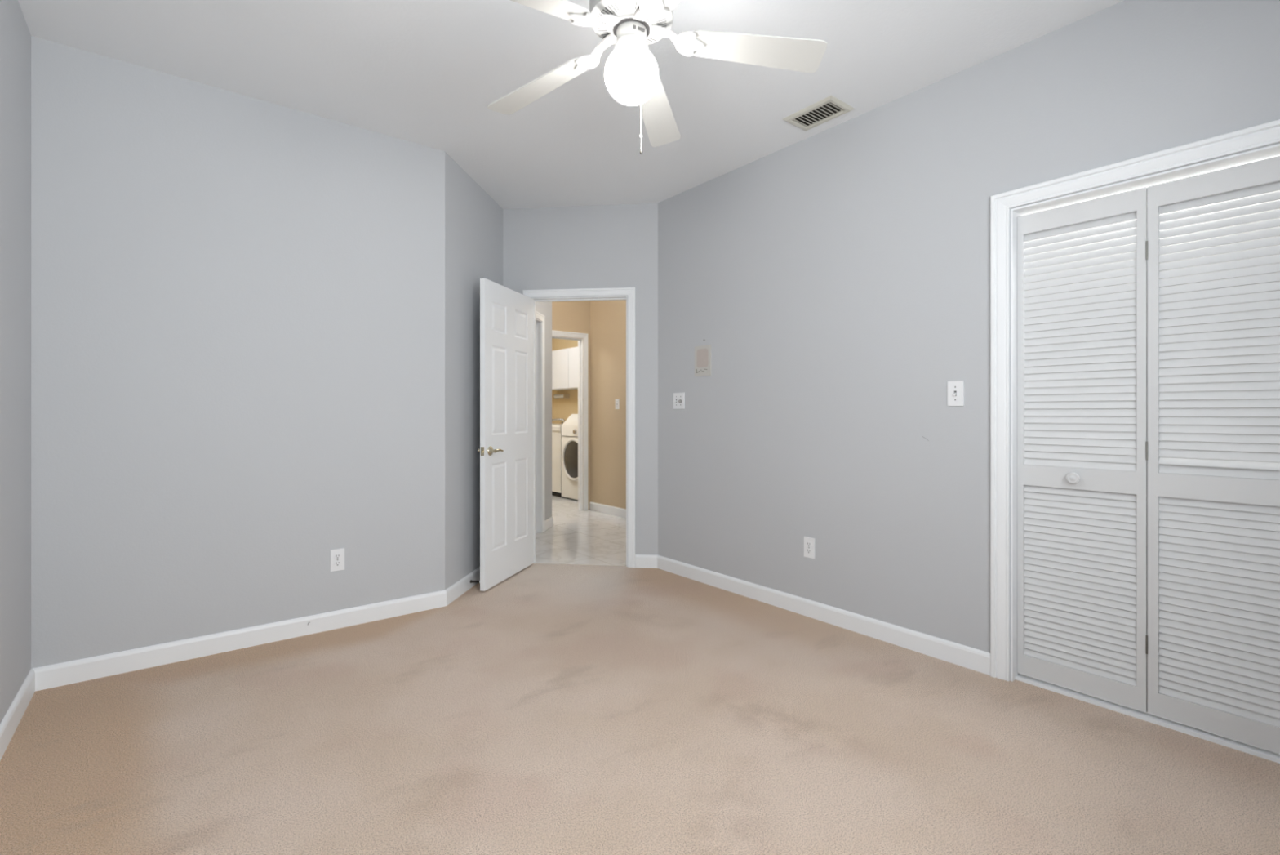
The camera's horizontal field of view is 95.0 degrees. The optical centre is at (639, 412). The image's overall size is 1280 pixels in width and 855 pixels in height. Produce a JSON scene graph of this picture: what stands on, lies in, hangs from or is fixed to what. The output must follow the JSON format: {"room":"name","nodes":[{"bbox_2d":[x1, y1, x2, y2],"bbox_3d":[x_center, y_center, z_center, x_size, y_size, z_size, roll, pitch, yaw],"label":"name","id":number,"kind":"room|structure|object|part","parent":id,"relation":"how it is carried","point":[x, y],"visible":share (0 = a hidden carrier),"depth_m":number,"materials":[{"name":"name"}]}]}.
{"room":"empty bedroom","nodes":[
{"label":"empty bedroom","id":0,"kind":"room"},
{"bbox_2d":[0,0,31,723],"bbox_3d":[-1.342,-0.206,0.853,0.100,2.740,4.004,0,0,-38],"label":"wall","id":1,"kind":"structure","parent":0,"point":[15,33],"depth_m":2.20,"materials":[{"name":"grey paint"}]},
{"bbox_2d":[0,668,35,759],"bbox_3d":[-1.329,1.117,0.927,0.013,0.095,3.904,0,0,-38],"label":"baseboard","id":2,"kind":"structure","parent":1,"relation":"attached to","point":[9,723],"depth_m":2.17,"materials":[{"name":"white paint"}]},
{"bbox_2d":[31,35,444,667],"bbox_3d":[-1.932,-0.206,3.004,1.848,2.740,0.100,0,0,-38],"label":"wall","id":3,"kind":"structure","parent":0,"point":[237,300],"depth_m":2.85,"materials":[{"name":"grey paint"}]},
{"bbox_2d":[31,589,446,690],"bbox_3d":[-1.855,1.117,2.992,1.754,0.095,0.015,0,0,-38],"label":"baseboard","id":4,"kind":"structure","parent":3,"relation":"attached to","point":[54,675],"depth_m":2.85,"materials":[{"name":"white paint"}]},
{"bbox_2d":[329,547,344,571],"bbox_3d":[-1.636,0.795,3.169,0.070,0.116,0.009,0,0,-38],"label":"wall outlet","id":5,"kind":"object","parent":3,"relation":"attached to","point":[337,555],"visible":1,"depth_m":3.17,"materials":[{"name":"white plastic"}]},
{"bbox_2d":[333,560,341,566],"bbox_3d":[-1.635,0.815,3.167,0.034,0.028,0.004,0,0,-38],"label":"socket","id":6,"kind":"object","parent":5,"relation":"attached to","point":[336,563],"depth_m":3.17,"materials":[{"name":"white plastic"}]},
{"bbox_2d":[333,553,341,559],"bbox_3d":[-1.635,0.775,3.167,0.034,0.028,0.004,0,0,-38],"label":"socket","id":7,"kind":"object","parent":5,"relation":"attached to","point":[336,556],"depth_m":3.17,"materials":[{"name":"white plastic"}]},
{"bbox_2d":[444,151,551,589],"bbox_3d":[-1.094,-0.206,4.810,0.125,2.740,2.544,0,0,7],"label":"wall","id":8,"kind":"structure","parent":0,"point":[473,220],"depth_m":3.85,"materials":[{"name":"grey paint"}]},
{"bbox_2d":[444,566,479,605],"bbox_3d":[-1.113,1.117,4.038,0.013,0.095,1.016,0,0,7],"label":"baseboard","id":9,"kind":"structure","parent":8,"relation":"attached to","point":[461,586],"depth_m":3.76,"materials":[{"name":"white paint"}]},
{"bbox_2d":[470,579,479,582],"bbox_3d":[-1.084,1.119,3.886,0.079,0.022,0.022,0,0,7],"label":"door stop","id":10,"kind":"object","parent":8,"relation":"attached to","point":[471,580],"visible":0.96,"depth_m":3.88,"materials":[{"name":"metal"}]},
{"bbox_2d":[535,311,544,533],"bbox_3d":[-1.048,0.108,5.318,0.134,2.112,0.873,0,0,7],"label":"door frame","id":11,"kind":"structure","parent":8,"relation":"attached to","point":[540,325],"depth_m":5.68,"materials":[{"name":"white paint"}]},
{"bbox_2d":[544,515,553,531],"bbox_3d":[-0.923,1.117,5.907,0.013,0.095,0.325,0,0,7],"label":"baseboard","id":12,"kind":"structure","parent":8,"relation":"attached to","point":[548,522],"depth_m":5.91,"materials":[{"name":"white paint"}]},
{"bbox_2d":[551,337,577,423],"bbox_3d":[-0.768,-0.206,8.964,0.100,2.740,3.000,0,0,-38],"label":"wall","id":13,"kind":"structure","parent":0,"point":[562,408],"depth_m":9.47,"materials":[{"name":"yellow paint"}]},
{"bbox_2d":[553,393,569,398],"bbox_3d":[-1.269,-0.266,9.435,0.100,0.070,0.340,0,0,-38],"label":"towel holder","id":14,"kind":"object","parent":13,"relation":"attached to","point":[564,395],"visible":1,"depth_m":9.33,"materials":[{"name":"white plastic"}]},
{"bbox_2d":[551,346,577,390],"bbox_3d":[-0.945,-0.666,8.850,0.320,0.600,1.800,0,0,-38],"label":"upper cabinet","id":15,"kind":"object","parent":13,"relation":"attached to","point":[565,361],"visible":0.44,"depth_m":8.84,"materials":[{"name":"white wood"}]},
{"bbox_3d":[-1.482,-0.666,9.285,0.018,0.594,0.444,0,0,-38],"label":"door","id":16,"kind":"part","parent":15,"relation":"part of","materials":[{"name":"white wood"}]},
{"bbox_3d":[-1.203,-0.666,8.932,0.018,0.594,0.444,0,0,-38],"label":"door","id":17,"kind":"part","parent":15,"relation":"part of","materials":[{"name":"white wood"}]},
{"bbox_3d":[-0.923,-0.666,8.579,0.018,0.594,0.444,0,0,-38],"label":"door","id":18,"kind":"part","parent":15,"relation":"part of","materials":[{"name":"white wood"}]},
{"bbox_2d":[17,0,1124,208],"bbox_3d":[-0.894,-1.616,4.811,5.821,0.080,9.750,0,0,-38],"label":"ceiling","id":19,"kind":"structure","parent":0,"point":[425,73],"depth_m":2.64,"materials":[{"name":"paint"}]},
{"bbox_2d":[486,0,826,154],"bbox_3d":[-0.070,-1.252,1.966,1.198,0.647,1.271,0,0,-38],"label":"ceiling fan","id":20,"kind":"object","parent":19,"relation":"hanging from","point":[632,77],"visible":1,"depth_m":1.98,"materials":[{"name":"white metal"}]},
{"bbox_3d":[-0.376,-1.235,2.233,0.468,0.078,0.134,0,0,32],"label":"blade","id":21,"kind":"part","parent":20,"relation":"part of","materials":[{"name":"white wood"}]},
{"bbox_3d":[-0.347,-1.235,1.728,0.470,0.078,0.134,0,0,-38],"label":"blade","id":22,"kind":"part","parent":20,"relation":"part of","materials":[{"name":"white wood"}]},
{"bbox_3d":[-0.029,-1.148,2.000,0.185,0.180,0.185,0,0,-38],"label":"lamp globe","id":23,"kind":"part","parent":20,"relation":"part of","materials":[{"name":"white glass"}]},
{"bbox_2d":[632,25,644,32],"bbox_3d":[-0.004,-1.281,1.956,0.042,0.010,0.004,0,0,-28],"label":"switch","id":24,"kind":"object","parent":20,"relation":"attached to","point":[636,28],"depth_m":1.95,"materials":[{"name":"grey plastic"}]},
{"bbox_3d":[-0.001,-1.106,2.081,0.012,0.332,0.064,0,0,12],"label":"pull chain","id":25,"kind":"part","parent":20,"relation":"part of","materials":[{"name":"white metal"}]},
{"bbox_3d":[0.071,-1.235,2.406,0.134,0.078,0.468,0,0,12],"label":"blade","id":26,"kind":"part","parent":20,"relation":"part of","materials":[{"name":"white wood"}]},
{"bbox_3d":[0.123,-1.235,1.611,0.134,0.078,0.468,0,0,-23],"label":"blade","id":27,"kind":"part","parent":20,"relation":"part of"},
{"bbox_3d":[0.389,-1.235,1.996,0.468,0.078,0.134,0,0,-1],"label":"blade","id":28,"kind":"part","parent":20,"relation":"part of","materials":[{"name":"white wood"}]},
{"bbox_2d":[782,95,854,131],"bbox_3d":[0.939,-1.571,3.093,0.208,0.011,0.302,0,0,-38],"label":"ceiling vent","id":29,"kind":"object","parent":19,"relation":"in","point":[824,110],"visible":1,"depth_m":3.08,"materials":[{"name":"metal"}]},
{"bbox_2d":[551,300,590,510],"bbox_3d":[-1.692,-0.206,6.252,2.920,2.740,0.100,0,0,-38],"label":"wall","id":30,"kind":"structure","parent":0,"point":[566,316],"depth_m":6.97,"materials":[{"name":"beige paint"}]},
{"bbox_2d":[551,329,587,510],"bbox_3d":[-1.010,0.108,6.794,0.892,2.111,0.134,0,0,-38],"label":"door frame","id":31,"kind":"structure","parent":30,"relation":"attached to","point":[560,334],"depth_m":7.00,"materials":[{"name":"white paint"}]},
{"bbox_2d":[502,203,657,555],"bbox_3d":[-0.452,-0.206,4.523,1.314,2.740,0.100,0,0,7],"label":"wall","id":32,"kind":"structure","parent":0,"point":[602,246],"depth_m":4.44,"materials":[{"name":"grey paint"}]},
{"bbox_2d":[522,287,635,567],"bbox_3d":[-0.462,0.110,4.524,0.872,2.108,0.134,0,0,7],"label":"door frame","id":33,"kind":"structure","parent":32,"relation":"attached to","point":[628,294],"depth_m":4.43,"materials":[{"name":"white paint"}]},
{"bbox_2d":[478,278,533,591],"bbox_3d":[-0.926,0.141,4.145,0.147,2.022,0.746,0,0,15],"label":"door","id":34,"kind":"structure","parent":33,"relation":"in","point":[506,451],"depth_m":4.07,"materials":[{"name":"white paint"}]},
{"bbox_3d":[-1.021,0.249,3.789,0.025,0.058,0.010,0,0,15],"label":"latch plate","id":35,"kind":"part","parent":34,"relation":"part of","materials":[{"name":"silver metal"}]},
{"bbox_3d":[-0.950,0.250,3.878,0.056,0.064,0.138,0,0,15],"label":"lever handle","id":36,"kind":"part","parent":34,"relation":"part of","materials":[{"name":"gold metal"}]},
{"bbox_2d":[635,554,657,568],"bbox_3d":[-0.464,1.117,4.468,1.204,0.095,0.013,0,0,7],"label":"baseboard","id":37,"kind":"structure","parent":32,"relation":"attached to","point":[641,560],"depth_m":4.40,"materials":[{"name":"white paint"}]},
{"bbox_2d":[590,299,626,508],"bbox_3d":[0.422,-0.206,5.856,0.100,2.740,3.150,0,0,-38],"label":"wall","id":38,"kind":"structure","parent":0,"point":[607,317],"depth_m":6.76,"materials":[{"name":"beige paint"}]},
{"bbox_2d":[589,501,626,517],"bbox_3d":[0.347,1.117,5.860,0.013,0.095,3.050,0,0,-38],"label":"baseboard","id":39,"kind":"structure","parent":38,"relation":"attached to","point":[613,510],"depth_m":6.75,"materials":[{"name":"white paint"}]},
{"bbox_2d":[615,399,619,408],"bbox_3d":[-0.264,-0.098,6.622,0.022,0.115,0.070,0,0,-38],"label":"light switch","id":40,"kind":"object","parent":38,"relation":"attached to","point":[617,401],"visible":1,"depth_m":6.62,"materials":[{"name":"white plastic"}]},
{"bbox_2d":[0,494,1279,854],"bbox_3d":[-0.914,1.194,4.796,5.571,0.060,9.550,0,0,-38],"label":"floor","id":41,"kind":"structure","parent":0,"point":[548,708],"depth_m":2.03,"materials":[{"name":"beige carpet"}]},
{"bbox_2d":[551,417,565,497],"bbox_3d":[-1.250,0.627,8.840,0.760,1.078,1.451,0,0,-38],"label":"sink","id":42,"kind":"object","parent":41,"relation":"on","point":[556,428],"visible":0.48,"depth_m":8.14,"materials":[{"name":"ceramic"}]},
{"bbox_2d":[551,423,562,431],"bbox_3d":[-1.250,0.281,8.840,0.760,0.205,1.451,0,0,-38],"label":"basin","id":43,"kind":"object","parent":42,"relation":"in","point":[555,427],"depth_m":8.14,"materials":[{"name":"ceramic"}]},
{"bbox_2d":[551,417,565,422],"bbox_3d":[-1.295,0.134,9.273,0.256,0.091,0.032,0,0,12],"label":"faucet","id":44,"kind":"object","parent":42,"relation":"on","point":[556,419],"depth_m":9.26,"materials":[{"name":"silver metal"}]},
{"bbox_2d":[561,413,577,499],"bbox_3d":[-0.604,0.591,7.974,0.755,1.150,0.685,0,0,-38],"label":"washing machine","id":45,"kind":"object","parent":41,"relation":"on","point":[570,427],"visible":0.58,"depth_m":7.84,"materials":[{"name":"metal"}]},
{"bbox_3d":[-0.890,0.619,7.750,0.029,0.492,0.492,0,0,-38],"label":"door glass","id":46,"kind":"part","parent":45,"relation":"part of","materials":[{"name":"glass"}]},
{"bbox_2d":[1015,673,1279,763],"bbox_3d":[1.933,1.157,2.232,0.055,0.014,0.877,0,0,-38],"label":"threshold","id":47,"kind":"object","parent":41,"relation":"on","point":[1226,741],"visible":0.89,"depth_m":2.20,"materials":[{"name":"white paint"}]},
{"bbox_2d":[657,0,1279,680],"bbox_3d":[1.363,-0.206,2.937,0.101,2.740,3.907,0,0,-38],"label":"wall","id":48,"kind":"structure","parent":0,"point":[836,279],"depth_m":2.99,"materials":[{"name":"grey paint"}]},
{"bbox_2d":[673,392,684,408],"bbox_3d":[0.274,-0.086,4.214,0.022,0.115,0.116,0,0,-38],"label":"dimmer switch","id":49,"kind":"object","parent":48,"relation":"attached to","point":[678,397],"visible":1,"depth_m":4.21,"materials":[{"name":"white plastic"}]},
{"bbox_2d":[694,344,711,376],"bbox_3d":[0.430,-0.356,4.026,0.009,0.208,0.158,0,0,-38],"label":"wall plaque","id":50,"kind":"object","parent":48,"relation":"attached to","point":[703,353],"visible":1,"depth_m":4.02,"materials":[{"name":"white plastic"}]},
{"bbox_3d":[0.429,-0.374,4.025,0.001,0.128,0.112,0,0,-38],"label":"rosy panel","id":51,"kind":"part","parent":50,"relation":"part of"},
{"bbox_2d":[804,536,814,558],"bbox_3d":[0.966,0.770,3.350,0.009,0.116,0.070,0,0,-38],"label":"wall outlet","id":52,"kind":"object","parent":48,"relation":"attached to","point":[809,542],"visible":1,"depth_m":3.34,"materials":[{"name":"white plastic"}]},
{"bbox_2d":[806,548,811,553],"bbox_3d":[0.965,0.789,3.349,0.004,0.028,0.034,0,0,-38],"label":"socket","id":53,"kind":"object","parent":52,"relation":"attached to","point":[808,550],"depth_m":3.35,"materials":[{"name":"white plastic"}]},
{"bbox_2d":[806,541,811,546],"bbox_3d":[0.965,0.750,3.349,0.004,0.028,0.034,0,0,-38],"label":"socket","id":54,"kind":"object","parent":52,"relation":"attached to","point":[808,543],"depth_m":3.35,"materials":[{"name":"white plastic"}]},
{"bbox_2d":[657,555,990,675],"bbox_3d":[0.844,1.117,3.501,0.013,0.095,2.298,0,0,-38],"label":"baseboard","id":55,"kind":"structure","parent":48,"relation":"attached to","point":[966,656],"depth_m":3.17,"materials":[{"name":"white paint"}]},
{"bbox_2d":[947,380,964,405],"bbox_3d":[1.460,-0.089,2.718,0.022,0.115,0.070,0,0,-38],"label":"light switch","id":56,"kind":"object","parent":48,"relation":"attached to","point":[955,388],"visible":1,"depth_m":2.72,"materials":[{"name":"white plastic"}]},
{"bbox_2d":[990,119,1279,681],"bbox_3d":[1.919,0.103,2.221,0.124,2.122,1.041,0,0,-38],"label":"door frame","id":57,"kind":"structure","parent":48,"relation":"attached to","point":[1266,134],"depth_m":2.54,"materials":[{"name":"white paint"}]},
{"bbox_2d":[1017,155,1279,753],"bbox_3d":[1.921,0.140,2.222,0.064,1.996,0.877,0,0,-38],"label":"door","id":58,"kind":"structure","parent":48,"relation":"in","point":[1148,420],"depth_m":2.21,"materials":[{"name":"white paint"}]},
{"bbox_3d":[1.769,0.266,2.390,0.036,0.047,0.047,0,0,-38],"label":"knob","id":59,"kind":"part","parent":58,"relation":"part of","materials":[{"name":"white paint"}]},
{"bbox_3d":[1.798,-0.275,2.408,0.016,1.002,0.387,0,0,-38],"label":"louvre panel","id":60,"kind":"part","parent":58,"relation":"part of","materials":[{"name":"white paint"}]},
{"bbox_3d":[1.798,0.682,2.408,0.016,0.740,0.387,0,0,-38],"label":"louvre panel","id":61,"kind":"part","parent":58,"relation":"part of","materials":[{"name":"white paint"}]},
{"bbox_3d":[2.075,-0.275,2.058,0.024,1.002,0.386,0,0,-38],"label":"louvre panel","id":62,"kind":"part","parent":58,"relation":"part of","materials":[{"name":"white paint"}]},
{"bbox_3d":[2.075,0.682,2.058,0.016,0.740,0.386,0,0,-38],"label":"louvre panel","id":63,"kind":"part","parent":58,"relation":"part of","materials":[{"name":"white paint"}]},
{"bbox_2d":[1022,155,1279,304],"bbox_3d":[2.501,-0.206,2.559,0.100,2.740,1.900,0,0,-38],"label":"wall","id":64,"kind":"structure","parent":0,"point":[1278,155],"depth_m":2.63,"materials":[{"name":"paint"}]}
]}

